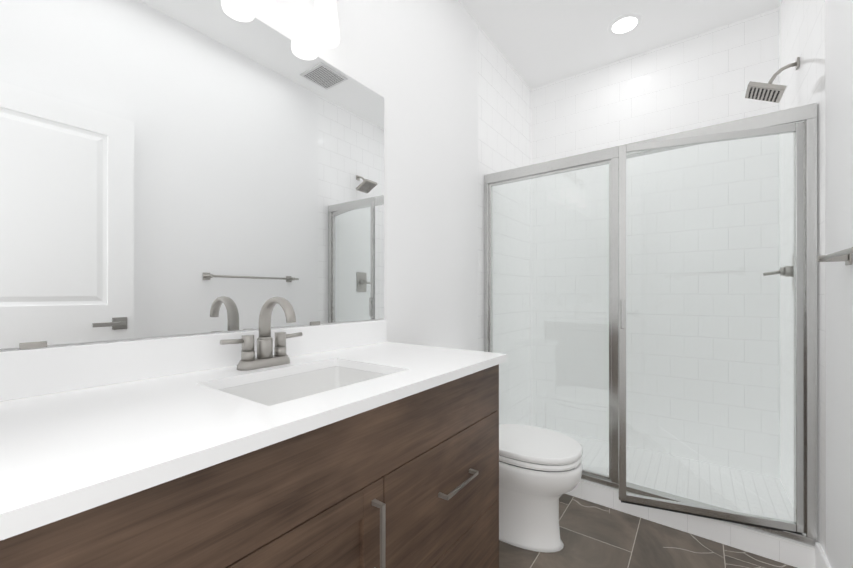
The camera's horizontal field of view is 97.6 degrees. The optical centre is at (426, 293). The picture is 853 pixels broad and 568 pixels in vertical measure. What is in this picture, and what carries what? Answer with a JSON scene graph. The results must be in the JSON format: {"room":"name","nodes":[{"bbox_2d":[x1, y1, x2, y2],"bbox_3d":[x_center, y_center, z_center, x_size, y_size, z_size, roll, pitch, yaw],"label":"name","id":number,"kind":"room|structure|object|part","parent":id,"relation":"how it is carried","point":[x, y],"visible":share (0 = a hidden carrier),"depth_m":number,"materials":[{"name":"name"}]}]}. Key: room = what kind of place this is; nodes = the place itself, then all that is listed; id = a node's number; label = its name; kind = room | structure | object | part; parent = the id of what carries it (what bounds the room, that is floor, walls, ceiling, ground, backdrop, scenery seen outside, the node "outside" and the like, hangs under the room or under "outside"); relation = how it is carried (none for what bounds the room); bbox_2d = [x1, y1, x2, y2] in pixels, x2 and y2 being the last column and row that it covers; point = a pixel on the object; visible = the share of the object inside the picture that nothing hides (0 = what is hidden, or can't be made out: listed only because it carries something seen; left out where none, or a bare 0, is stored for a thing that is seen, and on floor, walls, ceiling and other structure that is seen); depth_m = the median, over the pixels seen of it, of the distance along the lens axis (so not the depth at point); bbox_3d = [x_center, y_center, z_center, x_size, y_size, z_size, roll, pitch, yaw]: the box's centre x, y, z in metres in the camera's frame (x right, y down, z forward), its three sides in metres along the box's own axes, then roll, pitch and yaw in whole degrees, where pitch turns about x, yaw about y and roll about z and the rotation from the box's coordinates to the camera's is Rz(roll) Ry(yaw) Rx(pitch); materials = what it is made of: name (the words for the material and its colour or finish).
{"room":"bathroom","nodes":[
{"label":"bathroom","id":0,"kind":"room"},
{"bbox_2d":[0,0,477,350],"bbox_3d":[-0.427,-0.290,1.433,0.100,2.860,2.430,0,0,36],"label":"wall","id":1,"kind":"structure","parent":0,"point":[413,64],"depth_m":1.90,"materials":[{"name":"white paint"}]},
{"bbox_2d":[0,0,383,348],"bbox_3d":[-0.612,-0.378,1.082,0.010,0.986,1.436,0,0,36],"label":"mirror","id":2,"kind":"object","parent":1,"relation":"attached to","point":[173,167],"visible":1,"depth_m":1.00,"materials":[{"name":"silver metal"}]},
{"bbox_2d":[0,320,386,400],"bbox_3d":[-0.607,0.165,1.080,0.019,0.098,1.443,0,0,36],"label":"backsplash","id":3,"kind":"structure","parent":1,"relation":"attached to","point":[24,372],"depth_m":0.91,"materials":[{"name":"white stone"}]},
{"bbox_2d":[478,25,530,425],"bbox_3d":[0.564,-0.289,2.796,0.100,2.860,0.940,0,0,36],"label":"tiled wall","id":4,"kind":"structure","parent":0,"point":[504,116],"depth_m":2.76,"materials":[{"name":"white tile"}]},
{"bbox_2d":[458,0,780,88],"bbox_3d":[0.540,-1.770,1.374,1.735,0.100,3.470,0,0,36],"label":"ceiling","id":5,"kind":"structure","parent":0,"point":[537,43],"depth_m":2.41,"materials":[{"name":"white paint"}]},
{"bbox_2d":[608,13,641,35],"bbox_3d":[1.266,-1.714,2.386,0.196,0.009,0.196,0,0,36],"label":"recessed light","id":6,"kind":"object","parent":5,"relation":"in","point":[631,22],"visible":1,"depth_m":2.38,"materials":[{"name":"white paint"}]},
{"bbox_2d":[499,425,795,567],"bbox_3d":[0.511,1.175,1.332,1.735,0.130,3.370,0,0,36],"label":"floor","id":7,"kind":"structure","parent":0,"point":[593,535],"depth_m":1.84,"materials":[{"name":"tile"}]},
{"bbox_2d":[0,357,506,567],"bbox_3d":[-0.378,0.690,0.906,0.594,0.899,1.431,0,0,36],"label":"bathroom vanity","id":8,"kind":"object","parent":7,"relation":"on","point":[363,444],"depth_m":0.71,"materials":[{"name":"brown wood"}]},
{"bbox_2d":[0,341,506,524],"bbox_3d":[-0.377,0.227,0.913,0.588,0.026,1.443,0,0,36],"label":"countertop","id":9,"kind":"structure","parent":8,"relation":"on","point":[67,446],"depth_m":0.64,"materials":[{"name":"white stone"}]},
{"bbox_2d":[216,297,299,368],"bbox_3d":[-0.447,0.112,1.054,0.168,0.205,0.207,0,0,36],"label":"faucet","id":10,"kind":"object","parent":9,"relation":"on","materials":[{"name":"silver metal"}]},
{"bbox_2d":[216,361,395,404],"bbox_3d":[-0.298,0.308,0.975,0.334,0.159,0.454,0,0,36],"label":"sink","id":11,"kind":"object","parent":9,"relation":"in","point":[269,387],"depth_m":1.12,"materials":[{"name":"white ceramic"}]},
{"bbox_2d":[499,424,582,552],"bbox_3d":[0.384,0.753,1.838,0.723,0.775,0.450,0,0,36],"label":"toilet","id":12,"kind":"object","parent":7,"relation":"on","point":[540,471],"visible":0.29,"depth_m":1.66,"materials":[{"name":"white ceramic"}]},
{"bbox_2d":[565,479,814,567],"bbox_3d":[1.007,1.088,2.016,1.533,0.105,0.140,0,0,36],"label":"shower curb","id":13,"kind":"structure","parent":7,"relation":"on","point":[793,553],"depth_m":1.71,"materials":[{"name":"tile"}]},
{"bbox_2d":[484,103,817,545],"bbox_3d":[0.944,0.128,1.933,1.531,1.812,0.246,0,0,38],"label":"shower enclosure","id":14,"kind":"object","parent":13,"relation":"on","point":[800,122],"visible":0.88,"depth_m":1.70,"materials":[{"name":"clear glass"}]},
{"bbox_3d":[1.252,0.149,1.682,0.673,1.722,0.224,0,0,37],"label":"door","id":15,"kind":"part","parent":14,"relation":"part of","materials":[{"name":"clear glass"}]},
{"bbox_2d":[531,8,779,477],"bbox_3d":[1.530,-0.289,2.737,1.735,2.860,0.100,0,0,36],"label":"tiled wall","id":16,"kind":"structure","parent":0,"point":[701,80],"depth_m":2.57,"materials":[{"name":"white tile"}]},
{"bbox_2d":[779,0,825,555],"bbox_3d":[1.869,-0.290,1.811,0.100,2.860,1.000,0,0,36],"label":"tiled wall","id":17,"kind":"structure","parent":0,"point":[802,29],"depth_m":1.82,"materials":[{"name":"white tile"}]},
{"bbox_2d":[745,57,799,102],"bbox_3d":[1.725,-1.054,1.867,0.195,0.166,0.150,0,0,36],"label":"shower head","id":18,"kind":"object","parent":17,"relation":"attached to","point":[769,91],"visible":1,"depth_m":1.85},
{"bbox_2d":[763,253,793,289],"bbox_3d":[1.783,-0.110,1.886,0.125,0.190,0.130,0,0,36],"label":"shower valve","id":19,"kind":"object","parent":17,"relation":"attached to","point":[789,272],"depth_m":1.87,"materials":[{"name":"silver metal"}]},
{"bbox_2d":[825,0,852,567],"bbox_3d":[0.878,-0.291,0.448,0.100,2.860,2.370,0,0,36],"label":"wall","id":20,"kind":"structure","parent":0,"point":[839,237],"depth_m":1.29,"materials":[{"name":"white paint"}]},
{"bbox_2d":[815,542,830,567],"bbox_3d":[0.892,1.072,0.563,0.013,0.135,2.342,0,0,36],"label":"baseboard","id":21,"kind":"structure","parent":20,"relation":"attached to","point":[821,560],"depth_m":1.43,"materials":[{"name":"white paint"}]},
{"bbox_2d":[815,247,852,264],"bbox_3d":[1.151,-0.116,0.973,0.074,0.048,0.710,0,0,36],"label":"towel rail","id":22,"kind":"object","parent":20,"relation":"attached to","point":[845,255],"visible":1,"depth_m":1.19,"materials":[{"name":"silver metal"}]}
]}

